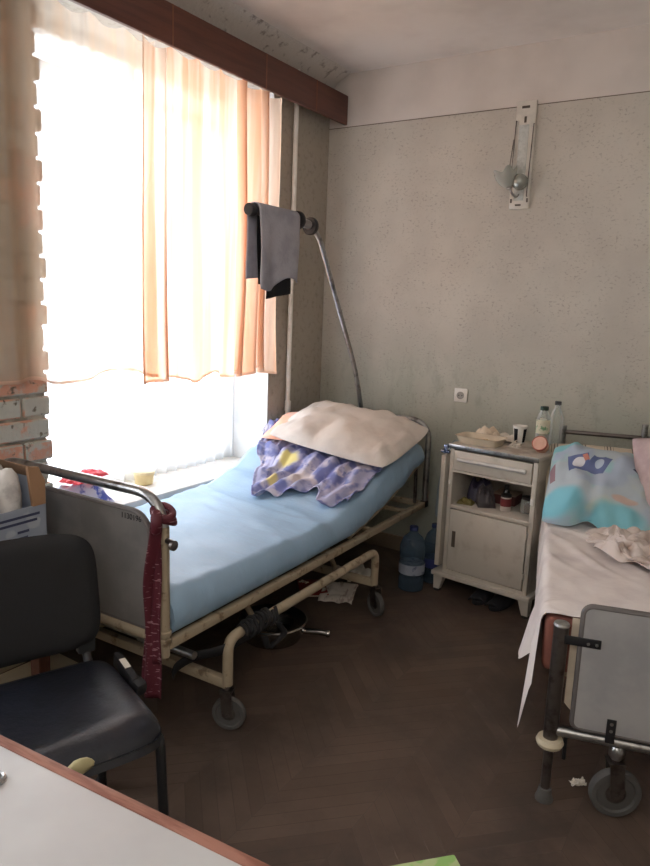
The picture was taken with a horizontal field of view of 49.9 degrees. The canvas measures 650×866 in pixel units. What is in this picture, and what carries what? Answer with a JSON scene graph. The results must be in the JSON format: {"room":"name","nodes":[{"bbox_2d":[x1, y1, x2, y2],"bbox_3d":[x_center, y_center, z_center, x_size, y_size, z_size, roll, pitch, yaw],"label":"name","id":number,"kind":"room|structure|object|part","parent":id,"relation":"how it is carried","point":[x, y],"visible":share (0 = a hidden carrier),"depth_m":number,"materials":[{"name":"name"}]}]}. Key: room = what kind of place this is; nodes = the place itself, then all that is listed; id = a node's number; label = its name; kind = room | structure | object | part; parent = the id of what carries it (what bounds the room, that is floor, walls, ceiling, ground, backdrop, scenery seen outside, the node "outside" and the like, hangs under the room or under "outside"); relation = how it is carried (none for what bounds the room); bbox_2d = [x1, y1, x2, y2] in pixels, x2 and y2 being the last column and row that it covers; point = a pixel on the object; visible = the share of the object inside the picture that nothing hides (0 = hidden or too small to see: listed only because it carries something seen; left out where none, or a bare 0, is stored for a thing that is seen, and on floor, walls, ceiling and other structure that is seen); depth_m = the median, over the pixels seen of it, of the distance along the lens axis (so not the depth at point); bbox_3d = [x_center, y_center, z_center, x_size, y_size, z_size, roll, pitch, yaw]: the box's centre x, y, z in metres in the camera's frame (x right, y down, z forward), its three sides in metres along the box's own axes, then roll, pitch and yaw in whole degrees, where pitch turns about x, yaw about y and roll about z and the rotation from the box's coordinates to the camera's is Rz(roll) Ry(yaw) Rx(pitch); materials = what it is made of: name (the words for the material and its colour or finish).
{"room":"hospital room","nodes":[
{"label":"hospital room","id":0,"kind":"room"},
{"bbox_2d":[0,0,329,486],"bbox_3d":[-1.475,-0.444,2.505,0.468,2.787,4.750,9,12,32],"label":"wall","id":1,"kind":"structure","parent":0,"point":[259,398],"depth_m":4.05,"materials":[{"name":"paint"}]},
{"bbox_2d":[0,625,103,673],"bbox_3d":[-0.841,0.779,3.389,0.018,0.110,2.880,9,12,32],"label":"baseboard","id":2,"kind":"structure","parent":1,"relation":"attached to","point":[4,669],"depth_m":2.76,"materials":[{"name":"brown wood"}]},
{"bbox_2d":[0,0,157,384],"bbox_3d":[-1.142,-0.877,2.424,0.060,1.466,1.506,9,12,32],"label":"curtain","id":3,"kind":"object","parent":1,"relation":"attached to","point":[71,303],"visible":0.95,"depth_m":2.69,"materials":[{"name":"white fabric"}]},
{"bbox_2d":[72,32,240,506],"bbox_3d":[-0.821,-0.724,3.365,0.365,2.045,1.430,9,12,32],"label":"window","id":4,"kind":"structure","parent":1,"relation":"in","point":[165,485],"depth_m":3.66,"materials":[{"name":"white paint"}]},
{"bbox_2d":[58,483,114,501],"bbox_3d":[-1.094,0.265,3.076,0.152,0.116,0.306,9,12,32],"label":"plastic bag","id":5,"kind":"object","parent":4,"relation":"on","point":[85,489],"visible":0.2,"depth_m":3.07,"materials":[{"name":"plastic"}]},
{"bbox_2d":[58,468,108,484],"bbox_3d":[-1.068,0.182,3.099,0.112,0.037,0.227,5,11,18],"label":"packet","id":6,"kind":"object","parent":5,"relation":"on","point":[98,472],"visible":0.56,"depth_m":3.10,"materials":[{"name":"red plastic"}]},
{"bbox_2d":[45,40,233,487],"bbox_3d":[-0.882,-0.732,3.403,0.032,1.949,1.425,9,12,32],"label":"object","id":7,"kind":"object","parent":4,"relation":"hanging from","point":[91,422],"visible":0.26,"depth_m":3.40,"materials":[{"name":"white fabric"}]},
{"bbox_2d":[133,468,154,485],"bbox_3d":[-0.905,0.219,3.492,0.110,0.071,0.110,9,12,32],"label":"tub","id":8,"kind":"object","parent":4,"relation":"on","point":[142,476],"visible":0.98,"depth_m":3.46,"materials":[{"name":"yellow plastic"}]},
{"bbox_3d":[-0.904,0.192,3.487,0.110,0.017,0.110,9,12,32],"label":"lid","id":9,"kind":"part","parent":8,"relation":"part of","materials":[{"name":"white plastic"}]},
{"bbox_3d":[-0.834,0.268,3.532,0.310,0.035,1.430,9,12,32],"label":"sill","id":10,"kind":"part","parent":4,"relation":"part of","materials":[{"name":"white paint"}]},
{"bbox_2d":[69,0,347,125],"bbox_3d":[-0.835,-1.667,2.703,0.126,0.160,3.400,9,12,32],"label":"pelmet","id":11,"kind":"object","parent":1,"relation":"attached to","point":[163,21],"visible":1,"depth_m":3.15,"materials":[{"name":"brown wood"}]},
{"bbox_2d":[142,35,281,384],"bbox_3d":[-0.516,-1.004,3.360,0.084,1.505,0.979,9,12,32],"label":"curtain","id":12,"kind":"object","parent":11,"relation":"hanging from","point":[212,140],"visible":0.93,"depth_m":3.28,"materials":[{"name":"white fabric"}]},
{"bbox_2d":[166,0,350,87],"bbox_3d":[-1.152,-1.732,2.156,0.150,0.104,4.602,9,12,32],"label":"trim","id":13,"kind":"structure","parent":1,"relation":"attached to","point":[229,17],"depth_m":3.44,"materials":[{"name":"white paint"}]},
{"bbox_2d":[1,538,649,865],"bbox_3d":[-0.180,1.189,1.927,3.670,0.120,4.950,9,12,32],"label":"floor","id":14,"kind":"structure","parent":0,"point":[394,737],"depth_m":2.35,"materials":[{"name":"brown laminate"}]},
{"bbox_2d":[0,654,77,683],"bbox_3d":[-1.149,0.990,2.452,0.470,0.012,0.780,9,12,33],"label":"wooden board","id":15,"kind":"object","parent":14,"relation":"on","point":[57,661],"visible":0.02,"depth_m":2.76,"materials":[{"name":"brown wood"}]},
{"bbox_2d":[31,656,50,675],"bbox_3d":[-1.126,0.714,2.248,0.370,0.605,0.330,8,12,30],"label":"stool","id":16,"kind":"object","parent":15,"relation":"on","point":[40,665],"visible":0.02,"depth_m":2.27,"materials":[{"name":"brown wood"}]},
{"bbox_2d":[0,459,46,540],"bbox_3d":[-1.110,0.254,2.176,0.346,0.325,0.310,8,12,30],"label":"cardboard box","id":17,"kind":"object","parent":16,"relation":"on","point":[31,520],"visible":0.44,"depth_m":2.18,"materials":[{"name":"cardboard"}]},
{"bbox_2d":[0,468,21,513],"bbox_3d":[-0.981,0.197,2.172,0.062,0.181,0.082,8,12,30],"label":"wrapped bundle","id":18,"kind":"object","parent":17,"relation":"in","point":[10,490],"visible":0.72,"depth_m":2.14,"materials":[{"name":"beige fabric"}]},
{"bbox_2d":[0,534,168,815],"bbox_3d":[-0.705,0.732,1.768,0.512,0.802,0.581,-6,13,-37],"label":"office chair","id":19,"kind":"object","parent":14,"relation":"on","point":[89,717],"visible":0.9,"depth_m":1.87,"materials":[{"name":"black leather"}]},
{"bbox_3d":[-0.853,0.465,1.899,0.470,0.335,0.109,-6,13,-37],"label":"backrest","id":20,"kind":"part","parent":19,"relation":"part of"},
{"bbox_3d":[-0.684,0.708,1.705,0.470,0.060,0.430,-6,13,-37],"label":"seat","id":21,"kind":"part","parent":19,"relation":"part of","materials":[{"name":"black leather"}]},
{"bbox_3d":[-0.634,0.880,2.030,0.025,0.422,0.142,-6,13,-37],"label":"leg","id":22,"kind":"part","parent":19,"relation":"part of","materials":[{"name":"black metal"}]},
{"bbox_3d":[-0.541,0.665,1.936,0.041,0.064,0.168,-6,13,-37],"label":"armrest mount","id":23,"kind":"part","parent":19,"relation":"part of","materials":[{"name":"black plastic"}]},
{"bbox_3d":[-0.405,0.943,1.731,0.025,0.421,0.082,-6,13,-37],"label":"leg","id":24,"kind":"part","parent":19,"relation":"part of","materials":[{"name":"black metal"}]},
{"bbox_2d":[0,735,269,865],"bbox_3d":[-0.656,0.912,0.923,1.188,0.752,0.620,8,12,28],"label":"table","id":25,"kind":"object","parent":14,"relation":"on","point":[52,813],"visible":1,"depth_m":0.95,"materials":[{"name":"white laminate"}]},
{"bbox_2d":[0,770,6,784],"bbox_3d":[-0.500,0.512,1.035,0.055,0.008,0.036,4,11,9],"label":"clip","id":26,"kind":"object","parent":25,"relation":"on","point":[3,774],"visible":1,"depth_m":1.04,"materials":[{"name":"silver metal"}]},
{"bbox_2d":[4,203,430,729],"bbox_3d":[-0.274,-0.070,3.181,1.048,1.894,2.126,8,12,30],"label":"hospital bed","id":27,"kind":"object","parent":14,"relation":"on","point":[117,534],"visible":0.62,"depth_m":2.37,"materials":[{"name":"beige metal"}]},
{"bbox_3d":[-0.850,0.286,2.365,0.858,0.328,0.032,8,12,30],"label":"foot rail","id":28,"kind":"part","parent":27,"relation":"part of","materials":[{"name":"silver metal"}]},
{"bbox_3d":[-0.855,0.395,2.383,0.715,0.378,0.018,8,12,30],"label":"footboard","id":29,"kind":"part","parent":27,"relation":"part of","materials":[{"name":"grey plastic"}]},
{"bbox_3d":[-0.658,0.670,2.664,0.745,0.040,0.400,8,12,30],"label":"crank rod","id":30,"kind":"part","parent":27,"relation":"part of","materials":[{"name":"silver metal"}]},
{"bbox_2d":[141,502,176,698],"bbox_3d":[-0.517,0.529,2.184,0.105,0.630,0.106,-4,12,-30],"label":"scarf","id":31,"kind":"object","parent":27,"relation":"hanging from","point":[151,673],"visible":0.97,"depth_m":2.17,"materials":[{"name":"red fabric"}]},
{"bbox_3d":[-0.551,0.552,2.178,0.090,0.585,0.044,8,12,30],"label":"blade","id":32,"kind":"part","parent":31,"relation":"part of","materials":[{"name":"red fabric"}]},
{"bbox_3d":[-0.504,0.499,2.185,0.037,0.430,0.036,8,12,30],"label":"foot post","id":33,"kind":"part","parent":27,"relation":"part of","materials":[{"name":"beige metal"}]},
{"bbox_3d":[-0.471,0.340,2.125,0.041,0.032,0.031,8,12,30],"label":"clamp knob","id":34,"kind":"part","parent":27,"relation":"part of","materials":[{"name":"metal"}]},
{"bbox_2d":[171,606,286,679],"bbox_3d":[-0.315,0.749,2.455,0.426,0.202,0.133,-5,13,-35],"label":"strap","id":35,"kind":"object","parent":27,"relation":"attached to","point":[252,628],"visible":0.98,"depth_m":2.44,"materials":[{"name":"black fabric"}]},
{"bbox_2d":[245,201,299,290],"bbox_3d":[-0.227,-0.835,3.180,0.093,0.377,0.316,8,12,31],"label":"towel","id":36,"kind":"object","parent":27,"relation":"hanging from","point":[280,227],"visible":1,"depth_m":3.13,"materials":[{"name":"grey fabric"}]},
{"bbox_2d":[257,215,290,298],"bbox_3d":[-0.227,-0.812,3.191,0.054,0.397,0.217,8,12,31],"label":"cloth","id":37,"kind":"object","parent":27,"relation":"hanging from","point":[283,287],"visible":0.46,"depth_m":3.17,"materials":[{"name":"black fabric"}]},
{"bbox_2d":[135,444,424,632],"bbox_3d":[-0.318,0.269,3.235,0.838,0.411,1.955,8,12,30],"label":"mattress","id":38,"kind":"object","parent":27,"relation":"on","point":[232,541],"visible":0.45,"depth_m":2.96,"materials":[{"name":"blue fabric"}]},
{"bbox_2d":[251,418,385,506],"bbox_3d":[-0.088,0.121,3.604,0.804,0.291,0.776,8,12,30],"label":"blanket","id":39,"kind":"object","parent":38,"relation":"on","point":[284,465],"visible":0.55,"depth_m":3.47,"materials":[{"name":"blue fabric"}]},
{"bbox_2d":[261,412,296,440],"bbox_3d":[-0.124,-0.040,3.864,0.347,0.124,0.323,7,11,23],"label":"pillow","id":40,"kind":"object","parent":39,"relation":"on","point":[284,418],"visible":0.24,"depth_m":3.87,"materials":[{"name":"pink fabric"}]},
{"bbox_2d":[270,400,428,466],"bbox_3d":[0.130,-0.024,3.744,0.752,0.236,0.520,8,12,30],"label":"pillow","id":41,"kind":"object","parent":39,"relation":"on","point":[378,438],"visible":1,"depth_m":3.61,"materials":[{"name":"white fabric"}]},
{"bbox_3d":[0.024,0.537,3.081,0.032,0.030,2.030,8,12,30],"label":"rail","id":42,"kind":"part","parent":27,"relation":"part of","materials":[{"name":"beige metal"}]},
{"bbox_3d":[-0.021,0.280,3.756,0.808,0.234,0.774,8,12,30],"label":"frame","id":43,"kind":"part","parent":27,"relation":"part of","materials":[{"name":"beige paint"}]},
{"bbox_3d":[0.220,0.102,4.118,0.858,0.476,0.032,8,12,30],"label":"head rail","id":44,"kind":"part","parent":27,"relation":"part of","materials":[{"name":"silver metal"}]},
{"bbox_2d":[238,604,329,649],"bbox_3d":[-0.199,0.863,3.116,0.382,0.089,0.309,-1,11,-18],"label":"bedpan","id":45,"kind":"object","parent":14,"relation":"on","point":[293,619],"visible":0.59,"depth_m":3.04,"materials":[{"name":"silver metal"}]},
{"bbox_3d":[-0.037,0.868,3.050,0.122,0.034,0.033,5,11,13],"label":"handle","id":46,"kind":"part","parent":45,"relation":"part of","materials":[{"name":"silver metal"}]},
{"bbox_2d":[284,69,299,413],"bbox_3d":[-0.189,-0.674,4.031,0.064,2.784,0.064,9,12,32],"label":"pipe","id":47,"kind":"object","parent":14,"relation":"on","point":[287,409],"visible":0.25,"depth_m":4.00,"materials":[{"name":"white metal"}]},
{"bbox_2d":[297,579,328,596],"bbox_3d":[-0.065,0.810,3.649,0.144,0.010,0.204,1,10,-8],"label":"magazine","id":48,"kind":"object","parent":14,"relation":"on","point":[301,585],"visible":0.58,"depth_m":3.65,"materials":[{"name":"paper"}]},
{"bbox_2d":[318,582,357,604],"bbox_3d":[0.071,0.816,3.610,0.180,0.019,0.266,4,11,9],"label":"newspaper","id":49,"kind":"object","parent":14,"relation":"on","point":[339,592],"visible":0.93,"depth_m":3.59,"materials":[{"name":"paper"}]},
{"bbox_2d":[337,564,370,581],"bbox_3d":[0.161,0.753,3.865,0.170,0.054,0.226,-1,11,-19],"label":"paper sheet","id":50,"kind":"object","parent":14,"relation":"on","point":[360,569],"visible":0.34,"depth_m":3.86,"materials":[{"name":"white paper"}]},
{"bbox_2d":[398,525,425,591],"bbox_3d":[0.460,0.655,3.681,0.138,0.344,0.138,9,12,32],"label":"water bottle","id":51,"kind":"object","parent":14,"relation":"on","point":[411,570],"visible":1,"depth_m":3.65,"materials":[{"name":"blue plastic"}]},
{"bbox_2d":[392,855,459,865],"bbox_3d":[0.173,1.060,1.367,0.223,0.360,0.163,-1,11,-14],"label":"carton","id":52,"kind":"object","parent":14,"relation":"on","point":[450,860],"visible":1,"depth_m":1.42,"materials":[{"name":"green cardboard"}]},
{"bbox_2d":[423,523,438,583],"bbox_3d":[0.591,0.648,3.793,0.113,0.326,0.113,9,12,32],"label":"water bottle","id":53,"kind":"object","parent":14,"relation":"on","point":[429,559],"visible":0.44,"depth_m":3.77,"materials":[{"name":"blue plastic"}]},
{"bbox_2d":[468,588,494,604],"bbox_3d":[0.827,0.821,3.621,0.090,0.066,0.250,9,12,33],"label":"slipper","id":54,"kind":"object","parent":14,"relation":"on","point":[480,596],"visible":0.77,"depth_m":3.55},
{"bbox_2d":[431,441,552,618],"bbox_3d":[0.900,0.454,3.605,0.540,0.800,0.416,10,13,38],"label":"base cabinet","id":55,"kind":"object","parent":14,"relation":"on","point":[493,550],"visible":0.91,"depth_m":3.45,"materials":[{"name":"beige metal"}]},
{"bbox_3d":[0.606,0.781,3.689,0.059,0.080,0.050,10,13,38],"label":"leg","id":56,"kind":"part","parent":55,"relation":"part of","materials":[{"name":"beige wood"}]},
{"bbox_2d":[435,440,457,516],"bbox_3d":[0.671,0.253,3.799,0.102,0.449,0.203,9,12,32],"label":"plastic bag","id":57,"kind":"object","parent":55,"relation":"hanging from","point":[437,497],"visible":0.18,"depth_m":3.77,"materials":[{"name":"white plastic"}]},
{"bbox_2d":[457,497,474,505],"bbox_3d":[0.726,0.344,3.599,0.087,0.035,0.072,7,12,26],"label":"packet","id":58,"kind":"object","parent":55,"relation":"in","point":[464,501],"visible":1,"depth_m":3.58,"materials":[{"name":"yellow plastic"}]},
{"bbox_2d":[466,477,491,503],"bbox_3d":[0.820,0.289,3.676,0.131,0.124,0.143,6,11,20],"label":"plastic bag","id":59,"kind":"object","parent":55,"relation":"in","point":[474,485],"visible":0.84,"depth_m":3.63,"materials":[{"name":"plastic"}]},
{"bbox_2d":[455,432,506,447],"bbox_3d":[0.790,0.036,3.532,0.242,0.039,0.167,10,13,35],"label":"tray","id":60,"kind":"object","parent":55,"relation":"on","point":[463,437],"visible":1,"depth_m":3.52,"materials":[{"name":"beige plastic"}]},
{"bbox_2d":[475,483,495,508],"bbox_3d":[0.823,0.314,3.572,0.092,0.112,0.123,3,10,4],"label":"plastic bag","id":61,"kind":"object","parent":55,"relation":"in","point":[479,505],"visible":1,"depth_m":3.57,"materials":[{"name":"grey plastic"}]},
{"bbox_3d":[0.797,0.574,3.477,0.410,0.322,0.015,10,13,38],"label":"door","id":62,"kind":"part","parent":55,"relation":"part of","materials":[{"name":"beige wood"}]},
{"bbox_2d":[476,425,499,435],"bbox_3d":[0.862,-0.006,3.688,0.142,0.070,0.123,4,11,9],"label":"plastic bag","id":63,"kind":"object","parent":55,"relation":"on","point":[492,431],"visible":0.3,"depth_m":3.66,"materials":[{"name":"white plastic"}]},
{"bbox_3d":[0.803,0.158,3.385,0.357,0.021,0.024,10,13,38],"label":"handle","id":64,"kind":"part","parent":55,"relation":"part of","materials":[{"name":"white metal"}]},
{"bbox_3d":[0.913,0.144,3.524,0.410,0.098,0.331,10,13,38],"label":"drawer","id":65,"kind":"part","parent":55,"relation":"part of","materials":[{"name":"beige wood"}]},
{"bbox_2d":[500,493,511,511],"bbox_3d":[0.903,0.345,3.486,0.056,0.086,0.056,9,12,32],"label":"jar","id":66,"kind":"object","parent":55,"relation":"in","point":[506,498],"visible":1,"depth_m":3.47,"materials":[{"name":"plastic"}]},
{"bbox_2d":[503,484,510,493],"bbox_3d":[0.929,0.319,3.577,0.044,0.108,0.044,9,12,32],"label":"bottle","id":67,"kind":"object","parent":55,"relation":"in","point":[507,487],"visible":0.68,"depth_m":3.56,"materials":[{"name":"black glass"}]},
{"bbox_2d":[494,488,522,506],"bbox_3d":[0.951,0.335,3.640,0.122,0.056,0.122,9,12,33],"label":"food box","id":68,"kind":"object","parent":55,"relation":"in","point":[516,495],"visible":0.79,"depth_m":3.61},
{"bbox_3d":[0.952,0.310,3.636,0.122,0.006,0.122,9,12,33],"label":"lid","id":69,"kind":"part","parent":68,"relation":"part of","materials":[{"name":"brown plastic"}]},
{"bbox_2d":[500,432,516,442],"bbox_3d":[0.915,0.013,3.673,0.246,0.035,0.135,10,13,38],"label":"napkin","id":70,"kind":"object","parent":55,"relation":"on","point":[510,438],"visible":0.28,"depth_m":3.61,"materials":[{"name":"paper"}]},
{"bbox_2d":[508,442,520,447],"bbox_3d":[0.950,0.055,3.494,0.061,0.025,0.062,6,11,20],"label":"tissue","id":71,"kind":"object","parent":55,"relation":"on","point":[514,445],"visible":1,"depth_m":3.48,"materials":[{"name":"paper"}]},
{"bbox_2d":[513,424,527,443],"bbox_3d":[1.000,0.006,3.589,0.075,0.091,0.075,9,12,32],"label":"cup","id":72,"kind":"object","parent":55,"relation":"on","point":[519,431],"visible":0.94,"depth_m":3.56,"materials":[{"name":"white paint"}]},
{"bbox_3d":[0.969,0.848,3.398,0.055,0.080,0.050,10,13,38],"label":"leg","id":73,"kind":"part","parent":55,"relation":"part of","materials":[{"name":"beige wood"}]},
{"bbox_2d":[520,495,530,513],"bbox_3d":[1.008,0.355,3.465,0.072,0.082,0.072,9,12,32],"label":"jar","id":74,"kind":"object","parent":55,"relation":"in","point":[524,507],"visible":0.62,"depth_m":3.45,"materials":[{"name":"white plastic"}]},
{"bbox_2d":[532,436,548,452],"bbox_3d":[1.039,0.057,3.363,0.075,0.089,0.085,9,12,32],"label":"tub","id":75,"kind":"object","parent":55,"relation":"on","point":[540,444],"visible":1,"depth_m":3.34,"materials":[{"name":"pink plastic"}]},
{"bbox_2d":[535,406,550,440],"bbox_3d":[1.064,-0.023,3.413,0.066,0.216,0.066,9,12,32],"label":"bottle","id":76,"kind":"object","parent":55,"relation":"on","point":[542,425],"visible":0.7,"depth_m":3.39,"materials":[{"name":"white plastic"}]},
{"bbox_2d":[548,401,563,448],"bbox_3d":[1.144,-0.039,3.456,0.066,0.238,0.066,9,12,32],"label":"bottle","id":77,"kind":"object","parent":55,"relation":"on","point":[556,402],"visible":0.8,"depth_m":3.43,"materials":[{"name":"clear plastic"}]},
{"bbox_2d":[484,594,515,611],"bbox_3d":[0.905,0.838,3.545,0.090,0.066,0.250,11,14,41],"label":"slipper","id":78,"kind":"object","parent":14,"relation":"on","point":[499,602],"visible":0.85,"depth_m":3.49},
{"bbox_2d":[569,776,586,785],"bbox_3d":[0.798,1.101,2.210,0.052,0.015,0.035,1,10,-8],"label":"paper scrap","id":79,"kind":"object","parent":14,"relation":"on","point":[578,782],"visible":1,"depth_m":2.21,"materials":[{"name":"white paper"}]},
{"bbox_2d":[534,424,649,816],"bbox_3d":[1.306,0.560,2.675,0.882,0.955,1.652,5,11,17],"label":"hospital bed","id":80,"kind":"object","parent":14,"relation":"on","point":[610,701],"visible":0.79,"depth_m":2.02,"materials":[{"name":"metal"}]},
{"bbox_3d":[0.674,1.021,2.122,0.029,0.178,0.028,5,11,17],"label":"leg","id":81,"kind":"part","parent":80,"relation":"part of","materials":[{"name":"metal"}]},
{"bbox_3d":[0.684,0.741,2.071,0.043,0.372,0.042,5,11,17],"label":"foot post","id":82,"kind":"part","parent":80,"relation":"part of","materials":[{"name":"metal"}]},
{"bbox_2d":[541,613,579,671],"bbox_3d":[1.270,0.554,2.648,0.835,0.170,1.440,5,11,17],"label":"mattress","id":83,"kind":"object","parent":80,"relation":"on","point":[548,619],"visible":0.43,"depth_m":2.09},
{"bbox_2d":[564,618,579,708],"bbox_3d":[1.063,0.723,1.966,0.720,0.300,0.018,5,11,17],"label":"underblanket","id":84,"kind":"object","parent":83,"relation":"on","point":[576,621],"visible":0.13,"depth_m":2.07,"materials":[{"name":"beige fabric"}]},
{"bbox_2d":[517,519,649,726],"bbox_3d":[1.218,0.641,2.642,0.894,0.394,1.434,5,11,17],"label":"bedsheet","id":85,"kind":"object","parent":83,"relation":"on","point":[573,574],"visible":0.64,"depth_m":2.36,"materials":[{"name":"white fabric"}]},
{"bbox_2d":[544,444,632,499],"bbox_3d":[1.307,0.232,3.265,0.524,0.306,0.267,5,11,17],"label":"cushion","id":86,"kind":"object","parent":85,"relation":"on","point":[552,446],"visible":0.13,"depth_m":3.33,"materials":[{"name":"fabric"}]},
{"bbox_2d":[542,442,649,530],"bbox_3d":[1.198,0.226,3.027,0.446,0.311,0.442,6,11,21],"label":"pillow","id":87,"kind":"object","parent":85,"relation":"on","point":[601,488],"visible":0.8,"depth_m":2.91,"materials":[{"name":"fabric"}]},
{"bbox_2d":[585,525,649,569],"bbox_3d":[1.245,0.418,2.611,0.522,0.061,0.721,5,11,17],"label":"nightgown","id":88,"kind":"object","parent":85,"relation":"on","point":[632,544],"visible":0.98,"depth_m":2.59,"materials":[{"name":"beige fabric"}]},
{"bbox_2d":[632,438,649,505],"bbox_3d":[1.477,0.198,2.891,0.390,0.353,0.227,5,11,17],"label":"pillow","id":89,"kind":"object","parent":85,"relation":"on","point":[641,446],"visible":0.59,"depth_m":2.92,"materials":[{"name":"pink fabric"}]},
{"bbox_3d":[1.167,0.406,3.545,0.033,0.895,0.033,5,11,17],"label":"head post","id":90,"kind":"part","parent":80,"relation":"part of","materials":[{"name":"silver metal"}]},
{"bbox_3d":[0.726,0.937,2.112,0.012,0.105,0.011,5,11,17],"label":"hanging rod","id":91,"kind":"part","parent":80,"relation":"part of","materials":[{"name":"black metal"}]},
{"bbox_3d":[1.066,0.712,1.936,0.686,0.380,0.016,5,11,17],"label":"footboard","id":92,"kind":"part","parent":80,"relation":"part of","materials":[{"name":"grey plastic"}]},
{"bbox_2d":[230,0,649,72],"bbox_3d":[-0.075,-1.669,1.403,3.670,0.120,4.950,9,12,32],"label":"ceiling","id":93,"kind":"structure","parent":0,"point":[357,35],"depth_m":3.28,"materials":[{"name":"white paint"}]},
{"bbox_2d":[320,24,649,543],"bbox_3d":[1.179,-0.561,3.682,3.670,2.787,0.100,9,12,32],"label":"wall","id":94,"kind":"structure","parent":0,"point":[442,287],"depth_m":3.74,"materials":[{"name":"paint"}]},
{"bbox_2d":[352,530,435,555],"bbox_3d":[1.254,0.796,3.778,3.100,0.090,0.020,9,12,32],"label":"baseboard","id":95,"kind":"structure","parent":94,"relation":"attached to","point":[382,539],"depth_m":4.27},
{"bbox_2d":[454,388,467,402],"bbox_3d":[0.765,-0.212,3.937,0.078,0.078,0.016,9,12,32],"label":"wall socket","id":96,"kind":"object","parent":94,"relation":"attached to","point":[460,394],"visible":1,"depth_m":3.93,"materials":[{"name":"white paint"}]},
{"bbox_2d":[329,91,649,129],"bbox_3d":[1.339,-1.613,3.349,3.120,0.004,0.003,9,12,32],"label":"trim","id":97,"kind":"structure","parent":94,"relation":"attached to","point":[643,91],"depth_m":3.65,"materials":[{"name":"grey paint"}]},
{"bbox_2d":[493,100,537,209],"bbox_3d":[0.951,-1.418,3.549,0.178,0.527,0.141,9,12,32],"label":"wall lamp","id":98,"kind":"object","parent":94,"relation":"attached to","point":[518,181],"visible":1,"depth_m":3.56,"materials":[{"name":"white metal"}]},
{"bbox_3d":[0.918,-1.308,3.575,0.123,0.114,0.121,9,12,32],"label":"lamp shade","id":99,"kind":"part","parent":98,"relation":"part of","materials":[{"name":"clear glass"}]},
{"bbox_3d":[0.959,-1.401,3.604,0.025,0.216,0.014,0,11,-10],"label":"rod","id":100,"kind":"part","parent":98,"relation":"part of","materials":[{"name":"metal"}]},
{"bbox_3d":[0.975,-1.239,3.587,0.079,0.062,0.022,-6,13,-36],"label":"arm","id":101,"kind":"part","parent":98,"relation":"part of","materials":[{"name":"silver metal"}]},
{"bbox_3d":[0.970,-1.434,3.594,0.010,0.326,0.017,9,12,32],"label":"rod","id":102,"kind":"part","parent":98,"relation":"part of","materials":[{"name":"metal"}]},
{"bbox_3d":[0.991,-1.278,3.555,0.082,0.083,0.082,9,12,32],"label":"globe","id":103,"kind":"part","parent":98,"relation":"part of"},
{"bbox_3d":[1.016,-1.422,3.583,0.104,0.527,0.014,9,12,32],"label":"plate","id":104,"kind":"part","parent":98,"relation":"part of","materials":[{"name":"white metal"}]},
{"bbox_3d":[1.044,-1.388,3.554,0.013,0.356,0.017,9,12,32],"label":"rod","id":105,"kind":"part","parent":98,"relation":"part of","materials":[{"name":"metal"}]}
]}

